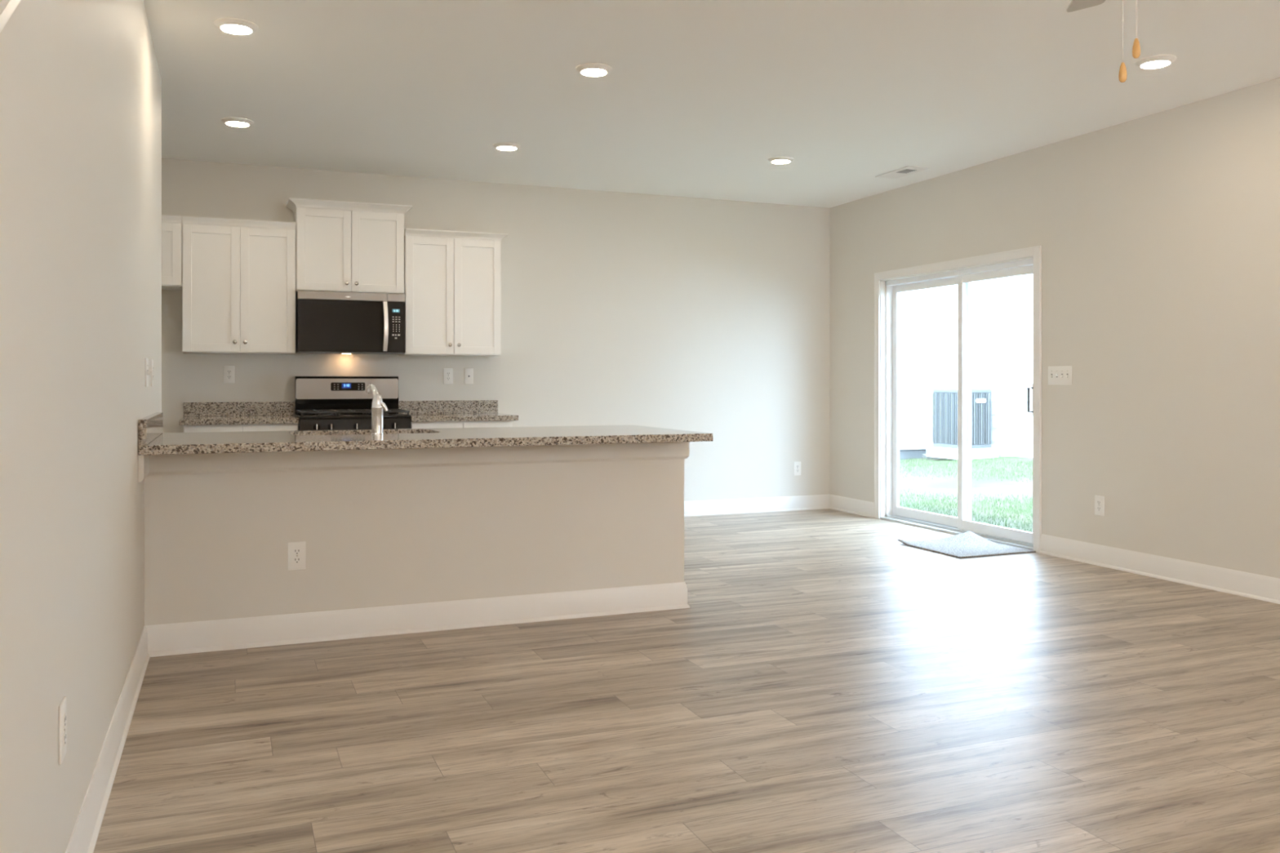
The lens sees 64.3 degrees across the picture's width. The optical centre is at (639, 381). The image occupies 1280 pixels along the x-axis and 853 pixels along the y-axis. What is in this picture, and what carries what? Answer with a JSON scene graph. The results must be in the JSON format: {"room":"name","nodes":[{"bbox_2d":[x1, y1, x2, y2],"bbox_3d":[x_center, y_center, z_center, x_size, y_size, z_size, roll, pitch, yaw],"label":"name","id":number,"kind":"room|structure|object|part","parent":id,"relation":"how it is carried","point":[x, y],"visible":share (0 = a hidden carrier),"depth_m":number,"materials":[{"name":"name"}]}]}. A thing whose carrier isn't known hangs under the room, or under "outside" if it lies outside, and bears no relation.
{"room":"empty living room","nodes":[
{"label":"empty living room","id":0,"kind":"room"},
{"bbox_2d":[0,0,161,852],"bbox_3d":[-0.992,-0.217,1.409,0.115,2.765,8.556,0,0,-22],"label":"wall","id":1,"kind":"structure","parent":0,"point":[81,81],"depth_m":2.29,"materials":[{"name":"white paint"}]},
{"bbox_2d":[0,0,21,32],"bbox_3d":[-0.973,-0.553,1.542,0.018,0.733,1.112,0,0,-22],"label":"trim","id":2,"kind":"structure","parent":1,"relation":"attached to","point":[7,7],"depth_m":1.57,"materials":[{"name":"white paint"}]},
{"bbox_2d":[58,696,66,764],"bbox_3d":[-1.237,0.747,2.183,0.008,0.125,0.076,0,0,-22],"label":"wall outlet","id":3,"kind":"object","parent":1,"relation":"attached to","point":[63,706],"visible":1,"depth_m":2.17,"materials":[{"name":"white plastic"}]},
{"bbox_2d":[62,712,66,728],"bbox_3d":[-1.234,0.728,2.184,0.002,0.030,0.034,0,0,-22],"label":"socket","id":4,"kind":"object","parent":3,"relation":"attached to","point":[64,713],"depth_m":2.18,"materials":[{"name":"grey plastic"}]},
{"bbox_2d":[62,731,66,746],"bbox_3d":[-1.234,0.766,2.184,0.002,0.030,0.034,0,0,-22],"label":"socket","id":5,"kind":"object","parent":3,"relation":"attached to","point":[64,732],"depth_m":2.18,"materials":[{"name":"grey plastic"}]},
{"bbox_2d":[65,626,150,852],"bbox_3d":[-0.710,1.100,0.894,0.022,0.130,7.390,0,0,-22],"label":"baseboard","id":6,"kind":"structure","parent":1,"relation":"attached to","point":[85,833],"depth_m":2.94,"materials":[{"name":"white paint"}]},
{"bbox_2d":[145,357,151,386],"bbox_3d":[-2.127,-0.040,4.404,0.019,0.125,0.116,0,0,-22],"label":"light switch","id":7,"kind":"object","parent":1,"relation":"attached to","point":[147,371],"visible":1,"depth_m":4.38,"materials":[{"name":"white plastic"}]},
{"bbox_3d":[-2.133,-0.040,4.402,0.006,0.125,0.116,0,0,-22],"label":"plate","id":8,"kind":"part","parent":7,"relation":"part of","materials":[{"name":"white plastic"}]},
{"bbox_2d":[151,359,153,386],"bbox_3d":[-2.252,-0.040,4.699,0.008,0.125,0.076,0,0,-22],"label":"wall outlet","id":9,"kind":"object","parent":1,"relation":"attached to","point":[152,360],"visible":1,"depth_m":4.67,"materials":[{"name":"white plastic"}]},
{"bbox_2d":[144,458,684,625],"bbox_3d":[-0.959,0.727,4.840,2.513,0.876,0.115,0,0,-22],"label":"wall","id":10,"kind":"structure","parent":0,"point":[216,544],"depth_m":4.72,"materials":[{"name":"white paint"}]},
{"bbox_2d":[288,541,306,570],"bbox_3d":[-1.531,0.777,4.543,0.076,0.125,0.008,0,0,-22],"label":"wall outlet","id":11,"kind":"object","parent":10,"relation":"attached to","point":[296,550],"visible":1,"depth_m":4.54,"materials":[{"name":"white plastic"}]},
{"bbox_2d":[293,547,301,555],"bbox_3d":[-1.530,0.757,4.540,0.034,0.030,0.002,0,0,-22],"label":"socket","id":12,"kind":"object","parent":11,"relation":"attached to","point":[296,551],"depth_m":4.54,"materials":[{"name":"grey plastic"}]},
{"bbox_2d":[293,556,301,564],"bbox_3d":[-1.530,0.796,4.540,0.034,0.030,0.002,0,0,-22],"label":"socket","id":13,"kind":"object","parent":11,"relation":"attached to","point":[296,560],"depth_m":4.54,"materials":[{"name":"grey plastic"}]},
{"bbox_2d":[137,441,688,482],"bbox_3d":[-0.889,0.343,4.696,2.550,0.108,0.321,0,0,-25],"label":"trim","id":14,"kind":"structure","parent":10,"relation":"attached to","point":[246,462],"depth_m":4.69,"materials":[{"name":"white paint"}]},
{"bbox_2d":[144,582,689,657],"bbox_3d":[-0.944,1.100,4.834,2.535,0.130,0.137,0,0,-22],"label":"baseboard","id":15,"kind":"structure","parent":10,"relation":"attached to","point":[186,637],"depth_m":4.71,"materials":[{"name":"white paint"}]},
{"bbox_2d":[161,158,830,501],"bbox_3d":[-1.277,-0.217,8.208,6.772,2.765,0.120,0,0,-22],"label":"wall","id":16,"kind":"structure","parent":0,"point":[703,315],"depth_m":8.59,"materials":[{"name":"white paint"}]},
{"bbox_2d":[161,214,182,289],"bbox_3d":[-3.639,-0.901,6.996,0.904,0.484,0.358,0,0,-22],"label":"upper cabinet","id":17,"kind":"object","parent":16,"relation":"attached to","point":[171,225],"visible":0.07,"depth_m":7.01,"materials":[{"name":"white paint"}]},
{"bbox_3d":[-3.583,-1.119,6.856,0.901,0.048,0.038,0,0,-22],"label":"crown moulding","id":18,"kind":"part","parent":17,"relation":"part of","materials":[{"name":"white paint"}]},
{"bbox_2d":[223,365,235,382],"bbox_3d":[-3.005,-0.053,7.442,0.076,0.125,0.008,0,0,-22],"label":"wall outlet","id":19,"kind":"object","parent":16,"relation":"attached to","point":[228,371],"visible":1,"depth_m":7.44,"materials":[{"name":"white plastic"}]},
{"bbox_2d":[182,215,295,354],"bbox_3d":[-2.873,-0.673,7.305,0.746,0.939,0.358,0,0,-22],"label":"upper cabinet","id":20,"kind":"object","parent":16,"relation":"attached to","point":[238,275],"visible":1,"depth_m":7.16,"materials":[{"name":"white paint"}]},
{"bbox_3d":[-2.993,-0.650,7.106,0.367,0.881,0.019,0,0,-22],"label":"door","id":21,"kind":"part","parent":20,"relation":"part of","materials":[{"name":"white paint"}]},
{"bbox_3d":[-2.816,-1.119,7.165,0.744,0.048,0.038,0,0,-22],"label":"crown moulding","id":22,"kind":"part","parent":20,"relation":"part of","materials":[{"name":"white paint"}]},
{"bbox_3d":[-2.649,-0.650,7.245,0.367,0.881,0.019,0,0,-22],"label":"door","id":23,"kind":"part","parent":20,"relation":"part of","materials":[{"name":"white paint"}]},
{"bbox_2d":[183,401,293,416],"bbox_3d":[-2.937,0.200,7.462,0.751,0.102,0.020,0,0,-22],"label":"backsplash","id":24,"kind":"structure","parent":16,"relation":"attached to","point":[239,408],"depth_m":7.45,"materials":[{"name":"stone"}]},
{"bbox_2d":[286,197,412,293],"bbox_3d":[-2.166,-0.983,7.585,0.868,0.659,0.368,0,0,-22],"label":"upper cabinet","id":25,"kind":"object","parent":16,"relation":"attached to","point":[341,246],"visible":1,"depth_m":7.45,"materials":[{"name":"white paint"}]},
{"bbox_3d":[-2.292,-0.956,7.388,0.377,0.594,0.019,0,0,-22],"label":"door","id":26,"kind":"part","parent":25,"relation":"part of","materials":[{"name":"white paint"}]},
{"bbox_3d":[-2.166,-1.284,7.585,0.868,0.055,0.367,0,0,-22],"label":"crown moulding","id":27,"kind":"part","parent":25,"relation":"part of","materials":[{"name":"white paint"}]},
{"bbox_2d":[295,290,405,354],"bbox_3d":[-2.153,-0.428,7.551,0.758,0.446,0.439,0,0,-22],"label":"microwave","id":28,"kind":"object","parent":25,"relation":"attached to","point":[331,322],"visible":1,"depth_m":7.38,"materials":[{"name":"black glass"}]},
{"bbox_3d":[-2.153,-0.405,7.374,0.625,0.371,0.022,0,0,-22],"label":"door","id":29,"kind":"part","parent":28,"relation":"part of","materials":[{"name":"black glass"}]},
{"bbox_3d":[-1.865,-0.406,7.456,0.042,0.366,0.046,0,0,-22],"label":"handle","id":30,"kind":"part","parent":28,"relation":"part of","materials":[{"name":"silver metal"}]},
{"bbox_3d":[-1.801,-0.405,7.517,0.131,0.371,0.021,0,0,-22],"label":"control panel","id":31,"kind":"part","parent":28,"relation":"part of","materials":[{"name":"black plastic"}]},
{"bbox_3d":[-1.939,-0.956,7.531,0.377,0.594,0.019,0,0,-22],"label":"door","id":32,"kind":"part","parent":25,"relation":"part of","materials":[{"name":"white paint"}]},
{"bbox_2d":[443,368,453,383],"bbox_3d":[-1.516,-0.044,8.043,0.076,0.125,0.008,0,0,-22],"label":"wall outlet","id":33,"kind":"object","parent":16,"relation":"attached to","point":[447,372],"visible":1,"depth_m":8.04,"materials":[{"name":"white plastic"}]},
{"bbox_2d":[398,400,497,413],"bbox_3d":[-1.510,0.200,8.037,0.789,0.102,0.020,0,0,-22],"label":"backsplash","id":34,"kind":"structure","parent":16,"relation":"attached to","point":[474,406],"depth_m":8.03,"materials":[{"name":"stone"}]},
{"bbox_2d":[398,228,507,356],"bbox_3d":[-1.448,-0.672,7.879,0.779,0.937,0.361,0,0,-22],"label":"upper cabinet","id":35,"kind":"object","parent":16,"relation":"attached to","point":[452,279],"visible":0.99,"depth_m":7.73,"materials":[{"name":"white paint"}]},
{"bbox_3d":[-1.585,-0.649,7.673,0.362,0.879,0.019,0,0,-22],"label":"door","id":36,"kind":"part","parent":35,"relation":"part of","materials":[{"name":"white paint"}]},
{"bbox_3d":[-1.447,-1.117,7.879,0.778,0.048,0.360,0,0,-22],"label":"crown moulding","id":37,"kind":"part","parent":35,"relation":"part of","materials":[{"name":"white paint"}]},
{"bbox_3d":[-1.246,-0.649,7.810,0.362,0.879,0.019,0,0,-22],"label":"door","id":38,"kind":"part","parent":35,"relation":"part of","materials":[{"name":"white paint"}]},
{"bbox_2d":[464,368,473,383],"bbox_3d":[-1.361,-0.044,8.103,0.072,0.125,0.012,0,0,-22],"label":"cable plate","id":39,"kind":"object","parent":16,"relation":"attached to","point":[468,372],"visible":1,"depth_m":8.10,"materials":[{"name":"white plastic"}]},
{"bbox_2d":[684,493,829,516],"bbox_3d":[0.303,1.100,8.769,3.122,0.130,0.022,0,0,-22],"label":"baseboard","id":40,"kind":"structure","parent":16,"relation":"attached to","point":[762,504],"depth_m":9.06,"materials":[{"name":"white paint"}]},
{"bbox_2d":[793,461,800,475],"bbox_3d":[1.428,0.788,9.230,0.076,0.125,0.008,0,0,-22],"label":"wall outlet","id":41,"kind":"object","parent":16,"relation":"attached to","point":[797,465],"visible":1,"depth_m":9.22,"materials":[{"name":"white plastic"}]},
{"bbox_2d":[93,508,1279,852],"bbox_3d":[0.720,1.165,3.218,6.542,0.001,10.630,0,0,-22],"label":"floor","id":42,"kind":"structure","parent":0,"point":[828,682],"depth_m":3.46,"materials":[{"name":"brown wood"}]},
{"bbox_2d":[183,423,297,432],"bbox_3d":[-2.809,0.728,7.175,0.726,0.875,0.646,0,0,-22],"label":"base cabinet","id":43,"kind":"object","parent":42,"relation":"on","point":[268,427],"visible":0.05,"depth_m":6.90,"materials":[{"name":"white paint"}]},
{"bbox_3d":[-2.872,0.384,6.843,0.355,0.162,0.019,0,0,-22],"label":"drawer","id":44,"kind":"part","parent":43,"relation":"part of","materials":[{"name":"white paint"}]},
{"bbox_2d":[178,401,298,425],"bbox_3d":[-2.822,0.219,7.175,0.753,0.140,0.639,0,0,-22],"label":"countertop","id":45,"kind":"structure","parent":43,"relation":"on","point":[251,412],"depth_m":7.37,"materials":[{"name":"stone"}]},
{"bbox_3d":[-2.535,0.384,6.979,0.355,0.162,0.019,0,0,-22],"label":"drawer","id":46,"kind":"part","parent":43,"relation":"part of","materials":[{"name":"white paint"}]},
{"bbox_2d":[294,376,411,431],"bbox_3d":[-2.099,0.552,7.416,0.760,1.185,0.710,0,0,-22],"label":"gas range","id":47,"kind":"object","parent":42,"relation":"on","point":[321,402],"visible":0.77,"depth_m":7.58,"materials":[{"name":"black metal"}]},
{"bbox_3d":[-2.233,0.313,7.032,0.044,0.044,0.029,0,0,-22],"label":"burner knob","id":48,"kind":"part","parent":47,"relation":"part of","materials":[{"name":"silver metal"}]},
{"bbox_3d":[-2.231,0.227,7.236,0.110,0.022,0.110,0,0,-22],"label":"burner","id":49,"kind":"part","parent":47,"relation":"part of","materials":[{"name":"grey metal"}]},
{"bbox_3d":[-2.144,0.313,7.067,0.044,0.044,0.029,0,0,-22],"label":"burner knob","id":50,"kind":"part","parent":47,"relation":"part of","materials":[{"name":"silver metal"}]},
{"bbox_3d":[-2.200,0.053,7.667,0.744,0.152,0.014,0,0,-22],"label":"steel panel","id":51,"kind":"part","parent":47,"relation":"part of","materials":[{"name":"grey metal"}]},
{"bbox_2d":[294,413,411,419],"bbox_3d":[-2.099,0.249,7.415,0.760,0.022,0.573,0,0,-22],"label":"cooktop","id":52,"kind":"object","parent":47,"relation":"in","point":[300,415],"depth_m":7.19,"materials":[{"name":"black metal"}]},
{"bbox_3d":[-1.994,0.314,7.155,0.758,0.103,0.036,0,0,-22],"label":"knob panel","id":53,"kind":"part","parent":47,"relation":"part of","materials":[{"name":"black metal"}]},
{"bbox_3d":[-1.985,0.313,7.132,0.044,0.044,0.029,0,0,-22],"label":"burner knob","id":54,"kind":"part","parent":47,"relation":"part of","materials":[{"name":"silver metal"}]},
{"bbox_3d":[-1.742,0.313,7.230,0.044,0.044,0.029,0,0,-22],"label":"burner knob","id":55,"kind":"part","parent":47,"relation":"part of","materials":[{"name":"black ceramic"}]},
{"bbox_2d":[411,420,512,428],"bbox_3d":[-1.408,0.728,7.740,0.752,0.875,0.646,0,0,-22],"label":"base cabinet","id":56,"kind":"object","parent":42,"relation":"on","point":[436,424],"visible":0.04,"depth_m":7.47,"materials":[{"name":"white paint"}]},
{"bbox_3d":[-1.476,0.384,7.406,0.368,0.162,0.019,0,0,-22],"label":"drawer","id":57,"kind":"part","parent":56,"relation":"part of","materials":[{"name":"white paint"}]},
{"bbox_2d":[398,400,518,422],"bbox_3d":[-1.393,0.219,7.751,0.792,0.140,0.639,0,0,-22],"label":"countertop","id":58,"kind":"structure","parent":56,"relation":"on","point":[474,410],"depth_m":7.95,"materials":[{"name":"stone"}]},
{"bbox_3d":[-1.127,0.384,7.546,0.368,0.162,0.019,0,0,-22],"label":"drawer","id":59,"kind":"part","parent":56,"relation":"part of","materials":[{"name":"white paint"}]},
{"bbox_2d":[897,530,1035,558],"bbox_3d":[2.277,1.133,7.132,0.636,0.062,0.675,0,0,-22],"label":"door mat","id":60,"kind":"object","parent":42,"relation":"on","point":[966,544],"visible":1,"depth_m":7.13,"materials":[{"name":"grey fabric"}]},
{"bbox_2d":[143,0,1279,208],"bbox_3d":[0.734,-1.660,3.223,6.772,0.120,10.930,0,0,-22],"label":"ceiling","id":61,"kind":"structure","parent":0,"point":[696,100],"depth_m":5.42,"materials":[{"name":"white paint"}]},
{"bbox_2d":[213,17,258,35],"bbox_3d":[-1.812,-1.588,4.569,0.186,0.022,0.186,0,0,-22],"label":"recessed light","id":62,"kind":"object","parent":61,"relation":"in","point":[229,25],"visible":1,"depth_m":4.53,"materials":[{"name":"white paint"}]},
{"bbox_2d":[221,117,253,127],"bbox_3d":[-2.472,-1.588,6.249,0.186,0.022,0.186,0,0,-22],"label":"recessed light","id":63,"kind":"object","parent":61,"relation":"in","point":[233,122],"visible":1,"depth_m":6.21,"materials":[{"name":"white plastic"}]},
{"bbox_2d":[493,142,520,151],"bbox_3d":[-0.903,-1.588,6.898,0.186,0.022,0.186,0,0,-22],"label":"recessed light","id":64,"kind":"object","parent":61,"relation":"in","point":[500,146],"visible":1,"depth_m":6.86,"materials":[{"name":"white plastic"}]},
{"bbox_2d":[575,63,612,76],"bbox_3d":[-0.236,-1.588,5.205,0.186,0.022,0.186,0,0,-22],"label":"recessed light","id":65,"kind":"object","parent":61,"relation":"in","point":[586,69],"visible":1,"depth_m":5.17,"materials":[{"name":"white plastic"}]},
{"bbox_2d":[768,156,794,164],"bbox_3d":[1.014,-1.588,7.320,0.186,0.022,0.186,0,0,-22],"label":"recessed light","id":66,"kind":"object","parent":61,"relation":"in","point":[775,160],"visible":1,"depth_m":7.27,"materials":[{"name":"white plastic"}]},
{"bbox_2d":[875,165,928,178],"bbox_3d":[1.996,-1.596,7.765,0.190,0.006,0.410,0,0,-22],"label":"ceiling vent","id":67,"kind":"object","parent":61,"relation":"in","point":[908,170],"visible":1,"depth_m":7.75,"materials":[{"name":"white metal"}]},
{"bbox_2d":[1066,0,1140,82],"bbox_3d":[1.491,-1.247,2.995,1.276,0.704,1.232,0,0,-22],"label":"ceiling fan","id":68,"kind":"object","parent":61,"relation":"hanging from","point":[1075,5],"visible":1,"depth_m":3.04,"materials":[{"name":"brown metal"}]},
{"bbox_3d":[1.554,-1.350,3.437,0.131,0.031,0.487,0,0,12],"label":"blade","id":69,"kind":"part","parent":68,"relation":"part of","materials":[{"name":"grey"}]},
{"bbox_3d":[1.444,-1.114,3.043,0.006,0.317,0.006,0,0,-22],"label":"pull chain","id":70,"kind":"part","parent":68,"relation":"part of","materials":[{"name":"white metal"}]},
{"bbox_3d":[1.481,-1.148,3.036,0.004,0.249,0.004,0,0,-22],"label":"pull chain","id":71,"kind":"part","parent":68,"relation":"part of","materials":[{"name":"white metal"}]},
{"bbox_2d":[1134,54,1176,69],"bbox_3d":[2.570,-1.588,5.074,0.186,0.022,0.186,0,0,-22],"label":"recessed light","id":72,"kind":"object","parent":61,"relation":"in","point":[1162,60],"visible":1,"depth_m":5.04,"materials":[{"name":"white plastic"}]},
{"bbox_2d":[830,77,1279,578],"bbox_3d":[3.804,-0.168,4.462,0.150,2.865,10.630,0,0,-22],"label":"wall","id":73,"kind":"structure","parent":0,"point":[1157,234],"depth_m":6.19,"materials":[{"name":"white paint"}]},
{"bbox_2d":[874,245,1041,552],"bbox_3d":[2.434,0.125,7.831,0.168,2.100,1.915,0,0,-22],"label":"door","id":74,"kind":"structure","parent":73,"relation":"in","point":[888,285],"depth_m":7.81,"materials":[{"name":"white plastic"}]},
{"bbox_3d":[2.338,0.158,8.207,0.028,1.942,0.963,0,0,-22],"label":"panel","id":75,"kind":"part","parent":74,"relation":"part of","materials":[{"name":"clear glass"}]},
{"bbox_3d":[2.441,1.152,7.834,0.152,0.046,1.795,0,0,-22],"label":"sill","id":76,"kind":"part","parent":74,"relation":"part of","materials":[{"name":"grey metal"}]},
{"bbox_3d":[2.610,0.158,7.426,0.028,1.942,0.848,0,0,-22],"label":"panel","id":77,"kind":"part","parent":74,"relation":"part of","materials":[{"name":"clear glass"}]},
{"bbox_3d":[2.713,0.126,7.061,0.055,0.181,0.017,0,0,-15],"label":"handle","id":78,"kind":"part","parent":74,"relation":"part of","materials":[{"name":"grey"}]},
{"bbox_3d":[2.737,0.125,7.067,0.005,0.220,0.036,0,0,-22],"label":"latch plate","id":79,"kind":"part","parent":74,"relation":"part of","materials":[{"name":"white plastic"}]},
{"bbox_2d":[829,493,1279,604],"bbox_3d":[3.724,1.100,4.430,0.022,0.130,10.630,0,0,-22],"label":"baseboard","id":80,"kind":"structure","parent":73,"relation":"attached to","point":[1264,588],"depth_m":6.08,"materials":[{"name":"white paint"}]},
{"bbox_2d":[1048,365,1071,385],"bbox_3d":[2.791,-0.041,6.748,0.019,0.124,0.200,0,0,-22],"label":"light switch","id":81,"kind":"object","parent":73,"relation":"attached to","point":[1057,375],"visible":1,"depth_m":6.74,"materials":[{"name":"white plastic"}]},
{"bbox_2d":[1094,495,1104,515],"bbox_3d":[2.915,0.786,6.456,0.008,0.125,0.076,0,0,-22],"label":"wall outlet","id":82,"kind":"object","parent":73,"relation":"attached to","point":[1099,500],"visible":1,"depth_m":6.45,"materials":[{"name":"white plastic"}]},
{"label":"outside","id":83,"kind":"structure","parent":0,"visible":0},
{"bbox_2d":[899,456,1032,532],"bbox_3d":[6.152,1.702,17.577,14.000,2.093,36.000,0,0,-22],"label":"lawn","id":84,"kind":"structure","parent":83,"point":[921,484],"depth_m":11.51,"materials":[{"name":"green plant"}]},
{"bbox_2d":[922,453,943,459],"bbox_3d":[4.546,1.159,15.714,0.340,0.050,0.600,0,0,5],"label":"block","id":85,"kind":"object","parent":84,"relation":"on","point":[924,455],"visible":0.45,"depth_m":15.43,"materials":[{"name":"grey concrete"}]},
{"bbox_2d":[926,389,998,459],"bbox_3d":[4.730,0.613,14.955,0.720,1.005,0.720,0,0,-22],"label":"air conditioner","id":86,"kind":"object","parent":84,"relation":"on","point":[944,402],"visible":0.7,"depth_m":14.74,"materials":[{"name":"grey metal"}]},
{"bbox_3d":[4.927,0.275,14.706,0.180,0.060,0.006,0,0,-22],"label":"name plate","id":87,"kind":"part","parent":86,"relation":"part of","materials":[{"name":"white plastic"}]},
{"bbox_2d":[899,274,1032,459],"bbox_3d":[5.318,-1.385,9.072,4.750,6.100,14.250,0,0,-22],"label":"house","id":88,"kind":"structure","parent":84,"relation":"on","point":[1002,308],"depth_m":15.30,"materials":[{"name":"white"}]},
{"bbox_3d":[4.670,-1.685,16.212,0.070,5.500,0.022,0,0,-22],"label":"corner trim","id":89,"kind":"part","parent":88,"relation":"part of","materials":[{"name":"white"}]},
{"bbox_2d":[899,457,1032,532],"bbox_3d":[3.754,1.163,11.792,2.789,0.267,8.811,0,0,10],"label":"grass","id":90,"kind":"structure","parent":84,"relation":"on","point":[933,473],"depth_m":10.65,"materials":[{"name":"green plant"}]},
{"bbox_3d":[-1.085,0.728,5.152,2.491,0.874,0.553,0,0,-22],"label":"base cabinet","id":91,"kind":"object","parent":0,"visible":0},
{"bbox_2d":[137,412,712,455],"bbox_3d":[-1.005,0.219,4.956,2.509,0.140,1.055,0,0,-22],"label":"countertop","id":92,"kind":"structure","parent":91,"relation":"on","point":[152,440],"depth_m":4.61,"materials":[{"name":"stone"}]},
{"bbox_2d":[366,383,387,435],"bbox_3d":[-1.285,0.130,4.890,0.067,0.242,0.204,0,0,-40],"label":"kitchen faucet","id":93,"kind":"object","parent":92,"relation":"on","point":[377,406],"visible":1,"depth_m":4.82,"materials":[{"name":"silver metal"}]},
{"bbox_3d":[-1.281,0.058,4.906,0.045,0.099,0.183,0,0,-26],"label":"spout","id":94,"kind":"part","parent":93,"relation":"part of","materials":[{"name":"silver metal"}]},
{"bbox_3d":[-1.218,0.117,4.833,0.043,0.050,0.021,0,0,-4],"label":"lever","id":95,"kind":"part","parent":93,"relation":"part of","materials":[{"name":"silver metal"}]}
]}

